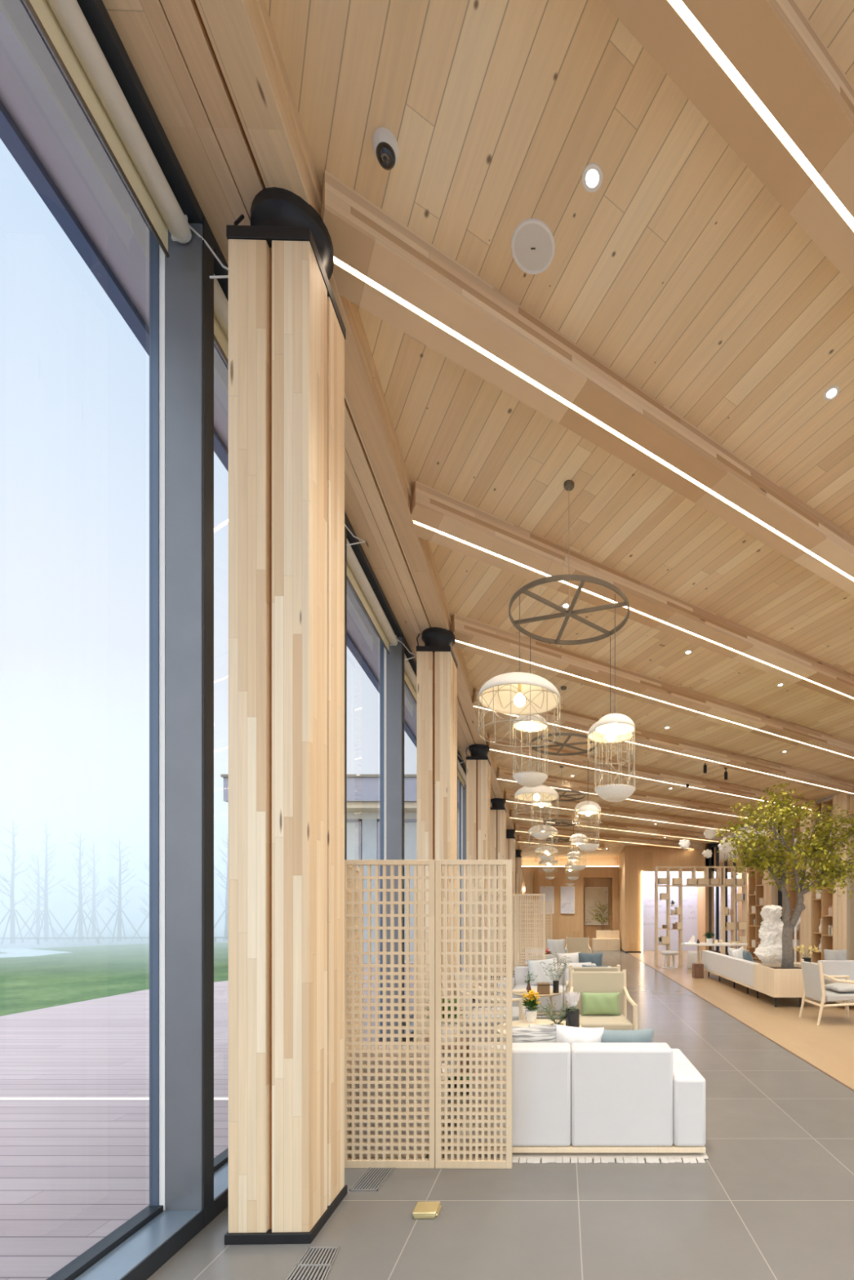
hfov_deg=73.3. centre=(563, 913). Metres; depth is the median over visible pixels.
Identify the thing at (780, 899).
window
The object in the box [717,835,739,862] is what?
mobile
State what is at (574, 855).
chandelier
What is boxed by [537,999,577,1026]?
plant
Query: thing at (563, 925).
wall
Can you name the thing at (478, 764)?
column
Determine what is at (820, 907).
bookcase
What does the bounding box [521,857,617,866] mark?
wall
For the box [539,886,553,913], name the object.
painting
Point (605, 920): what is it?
tree
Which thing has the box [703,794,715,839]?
mobile
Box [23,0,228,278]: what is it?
roller blind
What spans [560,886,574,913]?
painting
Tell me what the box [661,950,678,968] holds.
stool
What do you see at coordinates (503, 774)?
rafter
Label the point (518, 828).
rafter
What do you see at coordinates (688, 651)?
recessed light
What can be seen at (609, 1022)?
seat cushion
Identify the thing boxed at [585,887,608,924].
painting
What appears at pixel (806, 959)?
flowers
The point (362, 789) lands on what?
building
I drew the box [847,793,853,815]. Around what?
wall shelf
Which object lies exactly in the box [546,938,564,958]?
cushion
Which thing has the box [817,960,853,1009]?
sofa
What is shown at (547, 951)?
potted flower
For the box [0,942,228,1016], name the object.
lawn
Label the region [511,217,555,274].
ceiling speaker
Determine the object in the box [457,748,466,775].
window
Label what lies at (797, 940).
storage box
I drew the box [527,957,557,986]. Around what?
cushion
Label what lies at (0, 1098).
light
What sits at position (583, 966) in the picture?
cushion
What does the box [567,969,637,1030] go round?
armchair
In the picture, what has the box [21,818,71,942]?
bare tree
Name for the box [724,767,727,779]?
spot lamp
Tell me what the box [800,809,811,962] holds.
pier
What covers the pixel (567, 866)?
chandelier
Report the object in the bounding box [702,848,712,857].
mobile
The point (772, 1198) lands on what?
floor
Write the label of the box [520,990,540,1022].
potted flower
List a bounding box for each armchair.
[453,967,527,1054]
[564,936,591,953]
[565,964,620,1008]
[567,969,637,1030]
[799,959,853,1025]
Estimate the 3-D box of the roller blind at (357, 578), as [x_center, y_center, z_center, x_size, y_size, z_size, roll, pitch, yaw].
[-1.766,-2.991,5.347,0.304,0.338,1.727,0,0,-1]
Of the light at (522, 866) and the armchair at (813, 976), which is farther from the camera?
the light at (522, 866)
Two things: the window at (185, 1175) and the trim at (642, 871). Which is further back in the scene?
the trim at (642, 871)
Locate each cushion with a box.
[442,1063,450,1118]
[466,1006,526,1024]
[472,1042,570,1146]
[505,1025,556,1042]
[511,984,563,1012]
[514,966,563,986]
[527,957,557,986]
[528,953,555,959]
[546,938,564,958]
[553,1023,604,1045]
[556,951,579,963]
[556,963,595,966]
[563,966,611,986]
[563,985,565,1012]
[564,962,591,985]
[570,1042,672,1146]
[577,952,603,966]
[579,1014,632,1030]
[581,992,620,1015]
[582,964,608,967]
[600,1028,654,1042]
[728,947,736,956]
[732,946,744,959]
[742,950,753,961]
[817,960,853,978]
[822,949,846,959]
[823,977,853,1002]
[824,982,853,992]
[825,989,853,1001]
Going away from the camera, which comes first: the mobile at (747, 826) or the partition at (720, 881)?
the mobile at (747, 826)
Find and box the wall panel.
[617,843,715,951]
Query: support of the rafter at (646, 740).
attached to the ceiling
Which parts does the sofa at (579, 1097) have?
arm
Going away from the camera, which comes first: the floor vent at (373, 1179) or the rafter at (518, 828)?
the floor vent at (373, 1179)
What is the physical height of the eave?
1.788 m
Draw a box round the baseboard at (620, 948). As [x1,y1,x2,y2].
[620,948,641,952]
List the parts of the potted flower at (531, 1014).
pot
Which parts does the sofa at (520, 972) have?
arm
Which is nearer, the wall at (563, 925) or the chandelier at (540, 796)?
the chandelier at (540, 796)
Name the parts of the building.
pane, pane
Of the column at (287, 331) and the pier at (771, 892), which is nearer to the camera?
the column at (287, 331)
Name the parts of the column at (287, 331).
post, cap plate, plate, post, post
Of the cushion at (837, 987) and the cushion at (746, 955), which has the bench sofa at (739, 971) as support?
the cushion at (746, 955)
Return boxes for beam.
[102,0,522,857]
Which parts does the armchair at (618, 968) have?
leg, leg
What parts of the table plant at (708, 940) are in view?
pot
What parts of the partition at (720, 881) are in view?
post, box shelf, box shelf, box shelf, post, box shelf, box shelf, box shelf, post, box shelf, box shelf, box shelf, post, box shelf, box shelf, box shelf, post, box shelf, box shelf, box shelf, post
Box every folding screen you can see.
[344,859,511,1168]
[479,893,545,1007]
[513,901,551,971]
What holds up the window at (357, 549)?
on the floor
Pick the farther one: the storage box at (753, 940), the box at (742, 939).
the storage box at (753, 940)
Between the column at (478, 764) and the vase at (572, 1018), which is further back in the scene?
the column at (478, 764)
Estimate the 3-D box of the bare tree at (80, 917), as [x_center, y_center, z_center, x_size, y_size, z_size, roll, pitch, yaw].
[-28.874,-1.613,32.821,1.960,6.638,2.046,0,0,22]
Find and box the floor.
[146,948,853,1279]
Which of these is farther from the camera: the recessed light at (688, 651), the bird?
the bird
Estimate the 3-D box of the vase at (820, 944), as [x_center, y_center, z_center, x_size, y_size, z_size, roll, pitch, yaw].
[7.001,0.841,14.993,0.140,0.346,0.140,0,0,-14]
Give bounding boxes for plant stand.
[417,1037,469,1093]
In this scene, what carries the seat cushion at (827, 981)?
on the sofa at (830, 967)
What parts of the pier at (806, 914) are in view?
post, post, post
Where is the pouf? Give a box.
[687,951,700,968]
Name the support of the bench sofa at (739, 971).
on the floor
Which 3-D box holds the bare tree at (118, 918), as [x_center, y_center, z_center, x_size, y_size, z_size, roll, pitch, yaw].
[-26.491,-1.402,32.997,2.108,6.216,1.722,0,0,22]
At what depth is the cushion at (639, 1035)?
3.67 m
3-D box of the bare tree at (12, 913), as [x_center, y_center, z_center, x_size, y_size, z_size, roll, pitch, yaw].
[-30.944,-1.852,30.952,1.714,7.116,1.828,0,0,22]
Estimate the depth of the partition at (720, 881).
15.70 m
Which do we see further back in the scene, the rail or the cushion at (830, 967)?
the rail
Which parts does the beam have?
cornice moulding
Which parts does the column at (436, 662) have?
post, cap plate, post, post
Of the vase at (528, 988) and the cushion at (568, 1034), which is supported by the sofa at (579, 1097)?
the cushion at (568, 1034)
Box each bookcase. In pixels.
[748,825,764,959]
[786,812,799,962]
[811,798,832,963]
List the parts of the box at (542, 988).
lid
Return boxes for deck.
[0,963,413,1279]
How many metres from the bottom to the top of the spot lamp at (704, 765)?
0.263 m
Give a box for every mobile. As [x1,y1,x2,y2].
[678,796,690,849]
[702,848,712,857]
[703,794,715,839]
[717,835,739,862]
[733,824,752,840]
[753,827,766,839]
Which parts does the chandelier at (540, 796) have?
pendant shade, bulb, pendant shade, lamp shade, bulb, suspension cord, pendant shade, pendant shade, lamp shade, bulb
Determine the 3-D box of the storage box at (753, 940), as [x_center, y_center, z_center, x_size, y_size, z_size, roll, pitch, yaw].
[6.271,0.969,17.975,0.208,0.230,0.208,0,0,-14]
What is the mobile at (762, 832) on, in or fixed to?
hanging from the ceiling
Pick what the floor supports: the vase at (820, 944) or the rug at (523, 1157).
the rug at (523, 1157)
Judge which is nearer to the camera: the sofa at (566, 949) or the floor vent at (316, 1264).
the floor vent at (316, 1264)
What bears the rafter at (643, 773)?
attached to the ceiling
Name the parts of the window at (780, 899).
frame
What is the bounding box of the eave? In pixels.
[0,0,458,809]
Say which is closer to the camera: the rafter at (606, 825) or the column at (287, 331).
the column at (287, 331)
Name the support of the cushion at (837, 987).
on the armchair at (813, 976)
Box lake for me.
[0,919,228,949]
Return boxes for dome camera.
[372,127,398,170]
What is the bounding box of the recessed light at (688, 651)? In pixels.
[684,649,692,654]
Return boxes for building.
[220,773,458,963]
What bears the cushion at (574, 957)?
on the sofa at (562, 964)
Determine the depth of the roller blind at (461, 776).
10.75 m
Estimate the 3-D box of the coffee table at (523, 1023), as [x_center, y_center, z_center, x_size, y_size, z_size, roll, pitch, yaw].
[-0.230,1.274,5.140,0.800,0.433,0.800,0,0,0]
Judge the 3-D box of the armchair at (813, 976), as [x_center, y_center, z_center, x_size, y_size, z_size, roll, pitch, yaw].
[3.774,1.080,7.700,0.740,0.846,0.678,0,0,0]
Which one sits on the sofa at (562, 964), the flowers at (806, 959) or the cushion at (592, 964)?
the cushion at (592, 964)
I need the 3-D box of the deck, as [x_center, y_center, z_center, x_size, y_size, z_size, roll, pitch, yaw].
[-5.225,1.600,10.000,6.550,0.100,28.000,0,0,0]
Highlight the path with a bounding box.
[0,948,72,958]
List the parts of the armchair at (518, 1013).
leg, rail, arm rail, arm rail, leg, leg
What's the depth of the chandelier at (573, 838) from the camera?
11.35 m
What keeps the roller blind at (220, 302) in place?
attached to the window at (185, 1175)
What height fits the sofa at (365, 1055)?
0.655 m
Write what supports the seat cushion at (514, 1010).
on the armchair at (518, 1013)
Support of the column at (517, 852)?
on the floor
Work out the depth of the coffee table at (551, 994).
7.29 m
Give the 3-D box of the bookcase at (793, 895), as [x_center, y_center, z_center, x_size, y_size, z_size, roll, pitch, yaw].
[6.787,-0.717,15.950,0.340,4.430,0.597,0,0,-14]
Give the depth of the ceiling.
3.31 m
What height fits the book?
0.030 m
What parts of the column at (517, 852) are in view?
post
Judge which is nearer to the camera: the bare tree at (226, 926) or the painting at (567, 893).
the painting at (567, 893)
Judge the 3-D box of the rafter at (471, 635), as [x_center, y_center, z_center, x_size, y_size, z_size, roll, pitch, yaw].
[3.122,-3.220,9.178,10.575,0.354,0.345,0,0,-33]
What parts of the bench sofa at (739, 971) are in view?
panel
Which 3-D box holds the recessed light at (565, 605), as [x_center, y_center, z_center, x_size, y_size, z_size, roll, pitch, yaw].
[0.026,-3.385,6.069,0.103,0.014,0.103,0,0,-22]
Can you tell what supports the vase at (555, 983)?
on the coffee table at (551, 994)
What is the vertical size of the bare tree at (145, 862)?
5.315 m
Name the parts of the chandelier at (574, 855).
pendant shade, lamp shade, pendant shade, lamp shade, pendant shade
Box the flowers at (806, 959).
[793,944,821,962]
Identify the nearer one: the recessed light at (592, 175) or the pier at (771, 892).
the recessed light at (592, 175)
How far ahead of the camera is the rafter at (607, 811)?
15.54 m
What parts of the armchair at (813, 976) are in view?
leg, rail, leg, arm rail, arm rail, rail, leg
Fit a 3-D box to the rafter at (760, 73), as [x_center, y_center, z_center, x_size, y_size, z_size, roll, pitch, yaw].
[3.746,-3.519,4.230,11.788,0.363,0.345,0,0,-33]
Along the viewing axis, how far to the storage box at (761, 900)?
17.52 m
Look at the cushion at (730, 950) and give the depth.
11.53 m
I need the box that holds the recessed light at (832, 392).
[822,385,839,400]
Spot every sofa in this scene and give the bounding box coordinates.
[349,1045,450,1158]
[468,1042,705,1152]
[497,966,611,1015]
[519,963,595,966]
[524,948,567,963]
[702,950,797,998]
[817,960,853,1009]
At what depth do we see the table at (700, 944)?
13.62 m
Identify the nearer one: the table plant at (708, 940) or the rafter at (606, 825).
the table plant at (708, 940)
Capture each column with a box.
[224,186,347,1244]
[416,626,457,1045]
[465,744,490,1000]
[490,798,506,977]
[506,829,515,899]
[515,849,521,955]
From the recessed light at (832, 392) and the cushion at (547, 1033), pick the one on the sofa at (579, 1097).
the cushion at (547, 1033)
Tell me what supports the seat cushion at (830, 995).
on the armchair at (813, 976)
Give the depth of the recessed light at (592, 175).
2.68 m
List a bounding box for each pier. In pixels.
[764,822,777,906]
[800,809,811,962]
[832,793,853,959]
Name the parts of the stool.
seat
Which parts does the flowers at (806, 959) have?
pot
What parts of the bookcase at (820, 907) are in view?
panel, panel, panel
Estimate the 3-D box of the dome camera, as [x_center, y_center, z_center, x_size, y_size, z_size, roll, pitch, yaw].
[-0.824,-3.522,2.560,0.116,0.094,0.116,0,0,25]
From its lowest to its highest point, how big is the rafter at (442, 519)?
0.357 m
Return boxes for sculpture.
[753,905,783,964]
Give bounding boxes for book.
[528,1024,551,1026]
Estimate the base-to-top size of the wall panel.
5.140 m
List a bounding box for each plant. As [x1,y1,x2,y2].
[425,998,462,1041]
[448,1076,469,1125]
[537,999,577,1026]
[702,931,715,943]
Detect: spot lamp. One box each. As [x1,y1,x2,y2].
[703,763,706,773]
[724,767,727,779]
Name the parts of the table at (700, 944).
leg, leg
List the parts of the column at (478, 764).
post, cap plate, post, post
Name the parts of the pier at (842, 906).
post, post, post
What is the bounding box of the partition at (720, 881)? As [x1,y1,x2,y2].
[654,866,746,966]
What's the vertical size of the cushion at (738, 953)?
0.493 m
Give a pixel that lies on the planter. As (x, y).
(771, 980)
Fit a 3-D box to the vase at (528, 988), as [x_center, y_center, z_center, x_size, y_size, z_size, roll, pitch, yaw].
[-0.443,0.900,7.266,0.176,0.296,0.221,0,0,34]
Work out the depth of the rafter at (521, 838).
19.06 m
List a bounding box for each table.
[497,1018,582,1034]
[511,988,561,1017]
[680,942,747,963]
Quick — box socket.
[412,1201,441,1218]
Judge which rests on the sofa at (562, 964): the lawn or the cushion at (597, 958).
the cushion at (597, 958)
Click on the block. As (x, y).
(697, 968)
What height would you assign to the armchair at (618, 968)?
0.885 m
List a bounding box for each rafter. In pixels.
[320,169,853,595]
[410,480,853,706]
[450,613,853,762]
[472,687,853,795]
[486,734,817,810]
[496,766,778,822]
[503,791,740,832]
[509,808,724,842]
[513,822,702,848]
[517,835,604,849]
[602,0,853,287]
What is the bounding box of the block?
[692,963,703,977]
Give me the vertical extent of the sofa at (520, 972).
0.655 m
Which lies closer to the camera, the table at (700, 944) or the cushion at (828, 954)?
the cushion at (828, 954)
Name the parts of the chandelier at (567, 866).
pendant shade, lamp shade, lamp shade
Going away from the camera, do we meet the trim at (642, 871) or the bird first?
the bird
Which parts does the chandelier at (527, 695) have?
pendant shade, bulb, pendant shade, lamp shade, bulb, suspension cord, bulb, pendant shade, lamp shade, bulb, pendant shade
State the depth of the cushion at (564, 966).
8.59 m
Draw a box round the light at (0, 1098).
[0,1097,228,1099]
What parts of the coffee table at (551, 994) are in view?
leg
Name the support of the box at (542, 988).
on the coffee table at (551, 994)
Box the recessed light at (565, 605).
[560,602,570,608]
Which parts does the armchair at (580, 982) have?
leg, leg, arm rail, leg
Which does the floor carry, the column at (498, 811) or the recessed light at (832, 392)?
the column at (498, 811)
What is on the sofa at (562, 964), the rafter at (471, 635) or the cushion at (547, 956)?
the cushion at (547, 956)
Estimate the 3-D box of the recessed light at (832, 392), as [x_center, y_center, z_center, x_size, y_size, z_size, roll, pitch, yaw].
[1.836,-3.566,3.781,0.103,0.014,0.103,0,0,-22]
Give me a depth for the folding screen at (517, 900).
8.85 m
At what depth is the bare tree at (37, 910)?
34.95 m
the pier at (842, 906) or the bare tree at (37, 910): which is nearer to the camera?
the pier at (842, 906)
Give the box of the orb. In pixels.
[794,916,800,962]
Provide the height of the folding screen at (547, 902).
1.817 m
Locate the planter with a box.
[753,964,806,1007]
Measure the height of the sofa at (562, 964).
0.655 m
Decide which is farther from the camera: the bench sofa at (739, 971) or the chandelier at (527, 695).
the bench sofa at (739, 971)
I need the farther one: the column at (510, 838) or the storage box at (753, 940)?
the storage box at (753, 940)
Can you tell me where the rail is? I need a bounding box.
[0,937,228,944]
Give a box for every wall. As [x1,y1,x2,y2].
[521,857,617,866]
[521,866,618,948]
[697,844,711,951]
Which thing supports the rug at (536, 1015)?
on the floor
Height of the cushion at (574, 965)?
0.349 m
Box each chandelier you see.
[478,480,635,802]
[514,685,600,852]
[527,765,587,870]
[534,809,580,879]
[538,837,576,886]
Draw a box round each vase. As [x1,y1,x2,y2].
[524,970,536,992]
[539,952,570,993]
[564,991,580,1027]
[818,919,821,932]
[818,937,821,951]
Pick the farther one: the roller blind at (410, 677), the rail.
the rail
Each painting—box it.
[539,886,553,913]
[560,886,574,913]
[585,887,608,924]
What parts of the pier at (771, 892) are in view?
post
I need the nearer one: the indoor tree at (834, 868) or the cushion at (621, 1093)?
the cushion at (621, 1093)
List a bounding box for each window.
[46,0,203,1279]
[148,212,228,1228]
[344,511,402,1045]
[379,633,416,1045]
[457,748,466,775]
[458,780,466,971]
[642,871,697,951]
[708,842,748,955]
[777,822,786,923]
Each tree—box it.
[0,817,37,944]
[15,853,61,941]
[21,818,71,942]
[55,830,105,942]
[71,841,112,940]
[94,840,142,942]
[130,862,149,942]
[213,834,228,942]
[591,900,612,930]
[715,782,853,968]
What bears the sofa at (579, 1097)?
on the rug at (523, 1157)
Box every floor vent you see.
[285,1247,339,1279]
[349,1167,395,1191]
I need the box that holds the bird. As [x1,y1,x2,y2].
[687,935,694,943]
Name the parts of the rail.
rail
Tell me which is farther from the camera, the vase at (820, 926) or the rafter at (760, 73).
the vase at (820, 926)
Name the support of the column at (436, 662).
on the floor
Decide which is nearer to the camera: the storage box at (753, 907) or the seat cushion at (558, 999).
the seat cushion at (558, 999)
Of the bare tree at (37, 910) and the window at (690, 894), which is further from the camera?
the bare tree at (37, 910)
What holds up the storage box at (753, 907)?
on the bookcase at (755, 885)
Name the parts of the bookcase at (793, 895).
panel, panel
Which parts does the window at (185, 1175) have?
sill, sill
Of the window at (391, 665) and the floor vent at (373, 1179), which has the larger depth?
the window at (391, 665)
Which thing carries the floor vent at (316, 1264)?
in the floor
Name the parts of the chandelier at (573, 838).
pendant shade, lamp shade, lamp shade, pendant shade, pendant shade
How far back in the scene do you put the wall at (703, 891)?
21.40 m
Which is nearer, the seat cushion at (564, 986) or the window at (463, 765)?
the seat cushion at (564, 986)
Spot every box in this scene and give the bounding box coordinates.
[537,982,550,994]
[738,936,746,943]
[751,906,755,913]
[751,939,755,946]
[759,897,763,905]
[791,939,799,947]
[815,889,821,898]
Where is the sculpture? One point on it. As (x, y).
(769, 951)
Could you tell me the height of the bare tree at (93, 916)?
6.416 m
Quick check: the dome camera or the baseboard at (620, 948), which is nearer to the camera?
the dome camera
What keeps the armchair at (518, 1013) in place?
on the rug at (523, 1157)
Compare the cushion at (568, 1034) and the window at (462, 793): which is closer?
the cushion at (568, 1034)
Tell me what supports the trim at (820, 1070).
on the floor
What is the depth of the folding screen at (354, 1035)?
3.25 m
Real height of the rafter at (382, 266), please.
0.360 m
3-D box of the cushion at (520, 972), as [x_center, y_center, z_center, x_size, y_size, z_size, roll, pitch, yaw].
[-0.380,1.134,8.680,0.758,0.602,0.200,0,0,0]
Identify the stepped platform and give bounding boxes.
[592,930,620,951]
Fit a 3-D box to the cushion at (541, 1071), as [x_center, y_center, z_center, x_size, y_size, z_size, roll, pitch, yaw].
[-0.268,1.134,3.485,0.628,0.602,0.200,0,0,0]
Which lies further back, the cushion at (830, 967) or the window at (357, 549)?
the cushion at (830, 967)
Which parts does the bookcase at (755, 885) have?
panel, panel, panel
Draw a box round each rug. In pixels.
[448,1037,708,1163]
[536,1015,562,1017]
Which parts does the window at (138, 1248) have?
sill, sill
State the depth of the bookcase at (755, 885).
17.78 m
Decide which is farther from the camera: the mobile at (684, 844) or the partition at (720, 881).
the partition at (720, 881)
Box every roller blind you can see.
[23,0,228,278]
[213,274,365,546]
[346,538,416,660]
[404,653,416,702]
[457,759,466,789]
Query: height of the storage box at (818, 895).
0.230 m
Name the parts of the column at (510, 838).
post, post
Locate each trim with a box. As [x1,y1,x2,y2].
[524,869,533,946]
[627,952,853,1091]
[641,871,642,952]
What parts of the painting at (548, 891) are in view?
frame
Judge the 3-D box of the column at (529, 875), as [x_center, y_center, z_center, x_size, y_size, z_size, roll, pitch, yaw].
[-1.430,-0.175,23.350,0.380,3.350,0.300,0,0,0]
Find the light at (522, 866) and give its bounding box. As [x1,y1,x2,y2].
[521,866,618,866]
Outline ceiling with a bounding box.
[264,0,853,859]
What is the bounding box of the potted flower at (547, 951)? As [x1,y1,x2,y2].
[545,948,551,954]
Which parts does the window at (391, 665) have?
sill, sill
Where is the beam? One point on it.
(213, 74)
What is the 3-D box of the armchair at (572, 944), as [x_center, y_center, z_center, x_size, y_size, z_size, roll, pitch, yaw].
[0.375,1.060,14.506,0.698,0.885,0.760,0,0,0]
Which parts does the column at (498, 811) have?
post, cap plate, post, post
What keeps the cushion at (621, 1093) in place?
on the sofa at (579, 1097)
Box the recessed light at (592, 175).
[582,162,602,192]
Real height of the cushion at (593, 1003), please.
0.243 m
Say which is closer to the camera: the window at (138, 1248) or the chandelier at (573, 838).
the window at (138, 1248)
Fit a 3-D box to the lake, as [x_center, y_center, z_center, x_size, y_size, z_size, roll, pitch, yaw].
[0.000,1.815,50.000,280.000,0.270,220.000,0,0,0]

